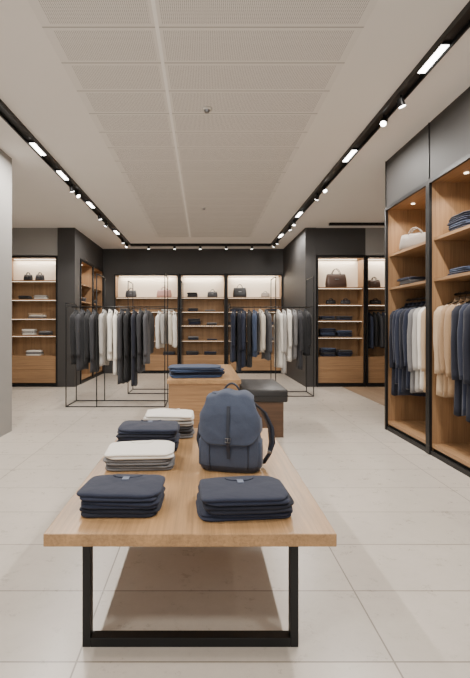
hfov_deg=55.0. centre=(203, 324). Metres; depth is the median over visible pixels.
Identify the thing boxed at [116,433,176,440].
sweater
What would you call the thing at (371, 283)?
handbag
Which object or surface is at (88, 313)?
coat
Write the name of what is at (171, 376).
denim
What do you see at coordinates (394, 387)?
jacket
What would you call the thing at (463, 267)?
sweater
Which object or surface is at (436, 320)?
shirt
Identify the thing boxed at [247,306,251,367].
coat
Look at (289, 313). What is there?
shirt
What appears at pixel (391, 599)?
floor
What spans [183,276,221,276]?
light
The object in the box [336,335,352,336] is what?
sweater
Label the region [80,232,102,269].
trim
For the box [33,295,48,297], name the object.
sweater
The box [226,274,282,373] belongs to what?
display cabinet
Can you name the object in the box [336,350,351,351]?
sweater
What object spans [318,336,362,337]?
shelf
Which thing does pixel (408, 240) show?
handbag
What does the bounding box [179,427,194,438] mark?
sweater
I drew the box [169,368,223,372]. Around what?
denim
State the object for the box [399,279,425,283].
sweater
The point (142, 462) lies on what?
sweater
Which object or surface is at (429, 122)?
trim
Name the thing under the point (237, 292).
handbag
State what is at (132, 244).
track
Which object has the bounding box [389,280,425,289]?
shelf
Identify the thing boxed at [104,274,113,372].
wall pillar
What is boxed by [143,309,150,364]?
coat
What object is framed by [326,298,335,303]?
handbag
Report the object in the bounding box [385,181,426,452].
display cabinet
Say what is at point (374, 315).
jacket
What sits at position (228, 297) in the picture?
shelf
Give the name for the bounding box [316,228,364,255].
wall
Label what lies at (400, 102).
track spotlight
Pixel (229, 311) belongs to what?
shelf
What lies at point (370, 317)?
jacket
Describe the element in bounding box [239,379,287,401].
seat cushion
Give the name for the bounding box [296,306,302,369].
coat
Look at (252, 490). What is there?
sweater
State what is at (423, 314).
shirt
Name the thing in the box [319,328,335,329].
sweater
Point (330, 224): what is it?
track
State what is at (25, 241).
trim
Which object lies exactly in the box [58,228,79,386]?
wall pillar
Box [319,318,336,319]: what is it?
sweater
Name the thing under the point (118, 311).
shelf
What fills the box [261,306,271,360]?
jacket
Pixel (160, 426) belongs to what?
sweater
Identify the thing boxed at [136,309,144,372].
coat
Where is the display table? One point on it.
(177, 523)
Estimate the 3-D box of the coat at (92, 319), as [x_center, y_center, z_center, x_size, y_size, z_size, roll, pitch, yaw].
[-1.937,0.244,7.980,0.114,1.176,0.521,0,0,2]
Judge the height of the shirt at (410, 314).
1.165 m
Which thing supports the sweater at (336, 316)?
on the sweater at (336, 318)
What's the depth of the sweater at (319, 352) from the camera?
10.27 m
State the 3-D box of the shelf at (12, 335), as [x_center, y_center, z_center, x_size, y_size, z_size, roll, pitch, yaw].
[-3.910,0.245,10.393,1.120,0.030,0.327,0,0,0]
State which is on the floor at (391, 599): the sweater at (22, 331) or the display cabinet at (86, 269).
the display cabinet at (86, 269)
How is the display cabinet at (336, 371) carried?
on the floor at (391, 599)
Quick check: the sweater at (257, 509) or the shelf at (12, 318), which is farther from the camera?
the shelf at (12, 318)
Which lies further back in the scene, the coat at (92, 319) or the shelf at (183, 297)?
the shelf at (183, 297)
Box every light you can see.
[14,259,55,259]
[28,141,45,155]
[55,169,68,179]
[119,276,176,276]
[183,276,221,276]
[229,276,277,276]
[318,259,356,259]
[342,148,357,161]
[417,41,450,72]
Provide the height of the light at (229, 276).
0.006 m
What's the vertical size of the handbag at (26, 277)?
0.197 m
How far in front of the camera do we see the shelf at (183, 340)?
13.03 m
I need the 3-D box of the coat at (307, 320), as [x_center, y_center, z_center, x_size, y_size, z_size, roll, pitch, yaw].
[2.046,0.116,9.102,0.128,0.997,0.515,0,0,-8]
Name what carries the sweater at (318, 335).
on the display cabinet at (336, 371)
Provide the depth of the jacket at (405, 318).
5.47 m
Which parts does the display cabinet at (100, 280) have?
panel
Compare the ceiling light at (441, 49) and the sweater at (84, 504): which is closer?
the sweater at (84, 504)
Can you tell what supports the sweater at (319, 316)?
on the sweater at (319, 318)
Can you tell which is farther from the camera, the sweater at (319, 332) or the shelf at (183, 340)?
the shelf at (183, 340)
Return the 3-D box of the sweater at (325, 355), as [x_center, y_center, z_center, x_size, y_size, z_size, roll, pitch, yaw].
[2.859,0.693,10.397,0.343,0.054,0.299,0,0,2]
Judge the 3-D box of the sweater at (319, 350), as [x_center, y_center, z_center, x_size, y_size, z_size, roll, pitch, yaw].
[2.854,0.598,10.403,0.353,0.051,0.285,0,0,-2]
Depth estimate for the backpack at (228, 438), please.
2.66 m
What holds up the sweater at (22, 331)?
on the sweater at (22, 333)
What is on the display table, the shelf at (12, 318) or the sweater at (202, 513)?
the sweater at (202, 513)
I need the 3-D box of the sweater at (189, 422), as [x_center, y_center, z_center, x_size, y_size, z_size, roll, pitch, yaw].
[-0.273,0.761,3.618,0.380,0.052,0.323,0,0,-4]
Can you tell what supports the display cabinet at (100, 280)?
on the floor at (391, 599)
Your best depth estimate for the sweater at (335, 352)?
10.27 m
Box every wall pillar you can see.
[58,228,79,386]
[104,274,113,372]
[283,228,315,386]
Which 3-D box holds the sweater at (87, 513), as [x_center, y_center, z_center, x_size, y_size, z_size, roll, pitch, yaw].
[-0.388,0.859,2.195,0.381,0.041,0.317,0,0,1]
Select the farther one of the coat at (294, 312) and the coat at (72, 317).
the coat at (294, 312)
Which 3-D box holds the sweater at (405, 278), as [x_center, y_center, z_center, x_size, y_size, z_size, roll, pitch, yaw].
[2.682,-0.590,5.755,0.311,0.038,0.376,0,0,-2]
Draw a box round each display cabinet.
[12,256,57,386]
[80,259,92,383]
[93,266,103,377]
[114,274,178,372]
[180,274,225,363]
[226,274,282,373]
[316,256,365,386]
[366,256,384,386]
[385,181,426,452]
[427,153,469,476]
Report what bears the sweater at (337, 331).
on the sweater at (335, 332)
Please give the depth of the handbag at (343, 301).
10.36 m
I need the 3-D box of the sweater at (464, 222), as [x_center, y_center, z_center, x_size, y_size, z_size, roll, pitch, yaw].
[2.682,-1.011,4.536,0.308,0.051,0.388,0,0,2]
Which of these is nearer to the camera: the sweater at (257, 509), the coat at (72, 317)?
the sweater at (257, 509)
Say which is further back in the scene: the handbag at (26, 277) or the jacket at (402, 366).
the handbag at (26, 277)
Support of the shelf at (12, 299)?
attached to the display cabinet at (42, 370)
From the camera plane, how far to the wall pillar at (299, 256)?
10.46 m
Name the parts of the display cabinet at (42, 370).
panel, panel, drawer, drawer, lit panel, panel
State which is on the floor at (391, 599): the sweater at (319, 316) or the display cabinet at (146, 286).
the display cabinet at (146, 286)
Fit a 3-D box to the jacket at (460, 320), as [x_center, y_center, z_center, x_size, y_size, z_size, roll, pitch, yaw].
[2.708,0.262,4.323,0.570,1.225,0.122,0,0,-4]
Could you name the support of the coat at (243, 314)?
hanging from the rack at (275, 307)
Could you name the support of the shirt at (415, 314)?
hanging from the display cabinet at (405, 415)
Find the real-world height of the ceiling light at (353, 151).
0.026 m
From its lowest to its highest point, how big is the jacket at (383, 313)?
0.897 m
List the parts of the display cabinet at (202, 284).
lit panel, drawer, drawer, panel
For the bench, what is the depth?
5.60 m
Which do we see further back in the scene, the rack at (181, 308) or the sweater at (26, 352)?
the sweater at (26, 352)
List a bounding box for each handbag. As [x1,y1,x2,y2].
[23,272,32,279]
[35,272,44,279]
[125,288,136,296]
[157,287,171,296]
[207,289,217,296]
[233,284,246,296]
[261,291,269,296]
[325,268,346,286]
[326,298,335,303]
[340,298,350,303]
[368,277,380,286]
[369,298,380,303]
[399,227,425,250]
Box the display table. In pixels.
[43,428,336,646]
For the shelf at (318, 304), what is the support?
attached to the display cabinet at (336, 371)
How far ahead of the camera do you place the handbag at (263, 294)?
13.15 m
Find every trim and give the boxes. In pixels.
[12,228,57,255]
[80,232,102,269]
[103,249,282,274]
[385,122,429,206]
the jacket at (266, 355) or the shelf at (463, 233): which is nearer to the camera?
the shelf at (463, 233)
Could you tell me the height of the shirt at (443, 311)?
1.097 m
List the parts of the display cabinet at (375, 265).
lit panel, drawer, drawer, panel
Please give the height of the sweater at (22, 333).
0.048 m
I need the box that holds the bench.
[239,379,287,437]
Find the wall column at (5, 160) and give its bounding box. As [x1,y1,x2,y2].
[0,149,11,436]
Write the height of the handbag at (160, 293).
0.306 m
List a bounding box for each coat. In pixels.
[70,309,79,364]
[75,308,88,370]
[84,308,91,363]
[89,309,99,372]
[117,309,125,383]
[123,309,130,382]
[131,308,137,386]
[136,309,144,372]
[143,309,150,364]
[230,306,236,362]
[236,309,241,371]
[241,306,246,367]
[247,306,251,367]
[292,309,297,359]
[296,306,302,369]
[303,306,311,355]
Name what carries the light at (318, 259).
attached to the display cabinet at (336, 371)
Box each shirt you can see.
[98,308,108,366]
[107,308,112,360]
[113,310,118,374]
[155,311,163,348]
[160,310,166,343]
[168,311,172,344]
[172,309,176,347]
[257,306,265,351]
[273,306,282,367]
[281,309,286,373]
[286,309,291,361]
[407,303,425,392]
[412,305,425,391]
[417,307,425,389]
[420,308,425,392]
[433,292,460,397]
[439,291,466,396]
[444,296,469,395]
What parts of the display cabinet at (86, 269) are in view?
panel, panel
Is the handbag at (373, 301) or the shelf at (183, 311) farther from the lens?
the shelf at (183, 311)
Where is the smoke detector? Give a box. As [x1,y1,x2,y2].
[202,106,211,113]
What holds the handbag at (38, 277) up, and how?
on the display cabinet at (42, 370)
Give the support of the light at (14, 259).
attached to the display cabinet at (42, 370)
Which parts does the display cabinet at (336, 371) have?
lit panel, panel, panel, drawer, drawer, panel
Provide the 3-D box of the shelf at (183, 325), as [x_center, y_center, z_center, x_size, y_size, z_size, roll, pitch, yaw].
[-0.040,0.015,13.204,1.260,0.030,0.347,0,0,0]
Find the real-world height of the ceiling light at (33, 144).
0.026 m
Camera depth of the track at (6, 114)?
5.87 m
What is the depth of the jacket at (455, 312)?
4.40 m
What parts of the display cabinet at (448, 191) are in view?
panel, panel, hanging rail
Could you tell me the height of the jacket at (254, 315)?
1.024 m
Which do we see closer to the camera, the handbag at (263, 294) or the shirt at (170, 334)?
the shirt at (170, 334)
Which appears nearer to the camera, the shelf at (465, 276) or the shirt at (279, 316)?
the shelf at (465, 276)
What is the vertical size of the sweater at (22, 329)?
0.047 m
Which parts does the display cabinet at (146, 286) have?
panel, lit panel, panel, drawer, drawer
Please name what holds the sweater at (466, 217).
on the sweater at (464, 222)
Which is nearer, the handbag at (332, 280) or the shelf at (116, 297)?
the handbag at (332, 280)
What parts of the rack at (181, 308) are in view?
upright frame, frame, hanging rail, upright frame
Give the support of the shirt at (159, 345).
hanging from the rack at (181, 308)
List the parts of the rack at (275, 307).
upright frame, hanging rail, upright frame, frame, upright frame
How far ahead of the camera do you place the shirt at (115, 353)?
7.75 m
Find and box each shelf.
[12,280,55,282]
[12,299,55,299]
[12,318,55,318]
[12,335,55,335]
[116,297,176,298]
[118,311,176,312]
[183,297,223,298]
[183,311,223,312]
[183,325,223,325]
[183,340,223,340]
[228,297,280,298]
[229,311,280,312]
[318,287,362,289]
[318,304,362,304]
[318,320,362,320]
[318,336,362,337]
[368,287,384,289]
[389,241,425,256]
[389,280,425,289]
[434,224,469,240]
[434,271,469,280]
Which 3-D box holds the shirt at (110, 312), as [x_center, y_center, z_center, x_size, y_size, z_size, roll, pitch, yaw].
[-1.661,0.142,7.983,0.116,0.966,0.583,0,0,-8]
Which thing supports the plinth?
on the floor at (391, 599)
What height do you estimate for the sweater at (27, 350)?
0.044 m
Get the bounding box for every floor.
[0,373,469,677]
[343,387,384,405]
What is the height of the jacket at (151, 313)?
0.957 m
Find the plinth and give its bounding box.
[167,364,240,427]
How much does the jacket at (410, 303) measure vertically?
1.122 m
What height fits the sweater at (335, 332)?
0.051 m
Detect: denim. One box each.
[168,364,220,369]
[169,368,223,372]
[169,371,224,374]
[169,373,221,377]
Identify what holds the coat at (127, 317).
hanging from the rack at (66, 306)
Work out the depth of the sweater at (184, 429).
3.48 m
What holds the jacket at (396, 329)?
hanging from the display cabinet at (405, 415)
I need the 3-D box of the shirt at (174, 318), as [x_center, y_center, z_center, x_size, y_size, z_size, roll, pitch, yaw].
[-0.620,0.049,9.450,0.115,0.827,0.526,0,0,-3]
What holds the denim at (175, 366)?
on the denim at (221, 369)
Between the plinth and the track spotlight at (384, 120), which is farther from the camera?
the plinth
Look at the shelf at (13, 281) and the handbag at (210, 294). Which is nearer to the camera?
the shelf at (13, 281)
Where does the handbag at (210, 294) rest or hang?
on the display cabinet at (202, 284)
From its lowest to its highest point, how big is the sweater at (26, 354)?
0.043 m
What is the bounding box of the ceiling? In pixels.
[0,0,469,248]
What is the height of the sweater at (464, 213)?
0.048 m
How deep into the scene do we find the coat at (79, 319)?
7.81 m
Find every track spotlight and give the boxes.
[380,114,387,126]
[396,95,405,108]
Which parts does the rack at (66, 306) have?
upright frame, upright frame, frame, hanging rail, upright frame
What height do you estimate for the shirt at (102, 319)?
1.060 m
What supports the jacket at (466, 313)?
hanging from the display cabinet at (448, 191)
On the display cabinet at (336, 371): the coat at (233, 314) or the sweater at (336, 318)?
the sweater at (336, 318)
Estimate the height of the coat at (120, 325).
1.378 m
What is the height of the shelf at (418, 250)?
0.030 m
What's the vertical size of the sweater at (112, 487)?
0.043 m
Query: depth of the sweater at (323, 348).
10.26 m
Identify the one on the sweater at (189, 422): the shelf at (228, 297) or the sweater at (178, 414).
the sweater at (178, 414)
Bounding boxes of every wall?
[179,275,179,363]
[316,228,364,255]
[365,228,384,255]
[386,87,469,206]
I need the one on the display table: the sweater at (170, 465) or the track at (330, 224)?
the sweater at (170, 465)
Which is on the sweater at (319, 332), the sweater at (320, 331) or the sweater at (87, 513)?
the sweater at (320, 331)
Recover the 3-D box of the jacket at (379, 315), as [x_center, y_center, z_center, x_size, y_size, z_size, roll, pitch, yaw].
[4.040,0.074,10.399,0.098,0.869,0.417,0,0,-4]
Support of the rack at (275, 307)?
on the floor at (391, 599)
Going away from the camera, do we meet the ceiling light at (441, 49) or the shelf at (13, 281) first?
the ceiling light at (441, 49)
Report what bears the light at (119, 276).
attached to the display cabinet at (146, 286)
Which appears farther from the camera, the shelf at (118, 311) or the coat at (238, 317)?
the shelf at (118, 311)
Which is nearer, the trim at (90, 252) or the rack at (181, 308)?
the rack at (181, 308)
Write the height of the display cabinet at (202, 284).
2.870 m
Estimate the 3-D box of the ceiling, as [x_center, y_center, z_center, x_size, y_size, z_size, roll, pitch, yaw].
[0.200,-2.250,6.050,10.000,0.100,15.100,0,0,0]
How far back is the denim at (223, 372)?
5.79 m
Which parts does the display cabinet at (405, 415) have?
panel, panel, hanging rail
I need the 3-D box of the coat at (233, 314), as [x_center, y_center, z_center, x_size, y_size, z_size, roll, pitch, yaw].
[0.597,0.183,9.098,0.113,1.128,0.510,0,0,8]
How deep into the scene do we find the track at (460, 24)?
4.32 m
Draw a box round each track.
[0,99,130,245]
[131,243,270,245]
[271,0,469,244]
[329,223,384,225]
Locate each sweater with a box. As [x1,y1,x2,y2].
[22,329,36,330]
[22,331,36,332]
[22,333,37,334]
[26,350,42,351]
[26,352,42,353]
[26,354,43,355]
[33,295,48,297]
[76,474,164,501]
[79,493,164,517]
[81,486,165,508]
[103,449,174,465]
[104,440,174,459]
[105,455,174,470]
[116,432,179,445]
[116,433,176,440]
[117,419,179,433]
[143,408,193,420]
[177,420,193,426]
[178,425,193,432]
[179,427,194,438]
[196,492,292,521]
[198,475,289,505]
[202,489,293,514]
[318,335,335,336]
[319,316,335,317]
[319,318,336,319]
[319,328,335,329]
[319,330,335,332]
[319,332,335,334]
[319,347,335,349]
[319,350,335,351]
[319,352,334,353]
[319,354,335,356]
[335,332,351,334]
[335,352,351,353]
[335,354,351,356]
[336,316,352,317]
[336,318,351,319]
[336,330,351,332]
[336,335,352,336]
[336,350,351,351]
[397,277,425,281]
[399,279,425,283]
[447,215,469,225]
[447,270,469,275]
[448,219,469,230]
[449,210,469,221]
[449,266,469,272]
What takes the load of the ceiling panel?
attached to the ceiling
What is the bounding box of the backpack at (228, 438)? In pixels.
[196,382,274,472]
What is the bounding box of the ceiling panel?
[28,0,377,236]
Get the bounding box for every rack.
[65,273,167,406]
[128,281,182,393]
[228,276,313,396]
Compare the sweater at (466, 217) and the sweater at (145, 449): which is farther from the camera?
the sweater at (466, 217)
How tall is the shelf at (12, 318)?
0.030 m
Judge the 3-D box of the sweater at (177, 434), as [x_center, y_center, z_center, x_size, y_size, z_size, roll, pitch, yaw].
[-0.389,0.813,3.223,0.432,0.048,0.323,0,0,2]
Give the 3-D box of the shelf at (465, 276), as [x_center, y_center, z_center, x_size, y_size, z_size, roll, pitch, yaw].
[2.728,-0.485,4.315,0.497,0.030,1.090,0,0,0]
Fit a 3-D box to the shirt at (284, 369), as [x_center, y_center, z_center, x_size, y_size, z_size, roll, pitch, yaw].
[1.614,0.296,9.101,0.113,1.359,0.571,0,0,7]
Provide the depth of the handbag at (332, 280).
10.32 m
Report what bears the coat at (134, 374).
hanging from the rack at (66, 306)
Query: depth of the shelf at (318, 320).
10.23 m
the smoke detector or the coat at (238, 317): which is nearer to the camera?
the smoke detector
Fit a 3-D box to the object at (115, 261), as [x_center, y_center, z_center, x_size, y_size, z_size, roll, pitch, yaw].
[-0.555,-1.840,13.210,5.690,0.720,0.420,0,0,0]
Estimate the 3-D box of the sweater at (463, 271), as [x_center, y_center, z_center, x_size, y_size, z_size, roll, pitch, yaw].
[2.687,-0.522,4.534,0.312,0.043,0.400,0,0,-2]
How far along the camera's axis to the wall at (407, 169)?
4.82 m
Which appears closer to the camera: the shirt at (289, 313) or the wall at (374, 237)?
the shirt at (289, 313)
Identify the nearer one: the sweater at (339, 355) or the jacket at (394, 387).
the jacket at (394, 387)
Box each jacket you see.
[148,310,153,352]
[252,306,257,356]
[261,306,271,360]
[368,309,373,348]
[372,312,377,346]
[374,309,383,346]
[380,309,384,347]
[389,298,409,395]
[392,300,413,383]
[394,297,425,396]
[399,297,424,393]
[402,296,425,389]
[451,300,469,416]
[457,303,469,415]
[462,305,469,422]
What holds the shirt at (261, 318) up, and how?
hanging from the rack at (275, 307)
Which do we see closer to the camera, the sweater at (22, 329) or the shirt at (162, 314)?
the shirt at (162, 314)
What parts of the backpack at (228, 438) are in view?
handle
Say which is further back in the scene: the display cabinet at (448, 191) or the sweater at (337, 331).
the sweater at (337, 331)
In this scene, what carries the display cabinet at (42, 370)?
on the floor at (391, 599)
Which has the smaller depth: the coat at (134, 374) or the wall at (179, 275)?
the coat at (134, 374)
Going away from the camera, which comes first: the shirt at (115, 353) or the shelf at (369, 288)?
the shirt at (115, 353)
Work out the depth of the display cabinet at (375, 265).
10.25 m
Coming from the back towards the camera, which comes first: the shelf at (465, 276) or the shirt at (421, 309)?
the shirt at (421, 309)
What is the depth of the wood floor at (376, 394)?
9.29 m
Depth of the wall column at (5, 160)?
5.76 m
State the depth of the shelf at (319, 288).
10.23 m
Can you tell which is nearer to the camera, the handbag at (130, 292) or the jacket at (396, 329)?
the jacket at (396, 329)
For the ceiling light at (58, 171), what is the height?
0.026 m
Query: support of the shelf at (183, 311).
attached to the display cabinet at (202, 284)
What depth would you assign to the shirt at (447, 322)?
4.51 m
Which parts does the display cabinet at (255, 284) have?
drawer, lit panel, panel, drawer, panel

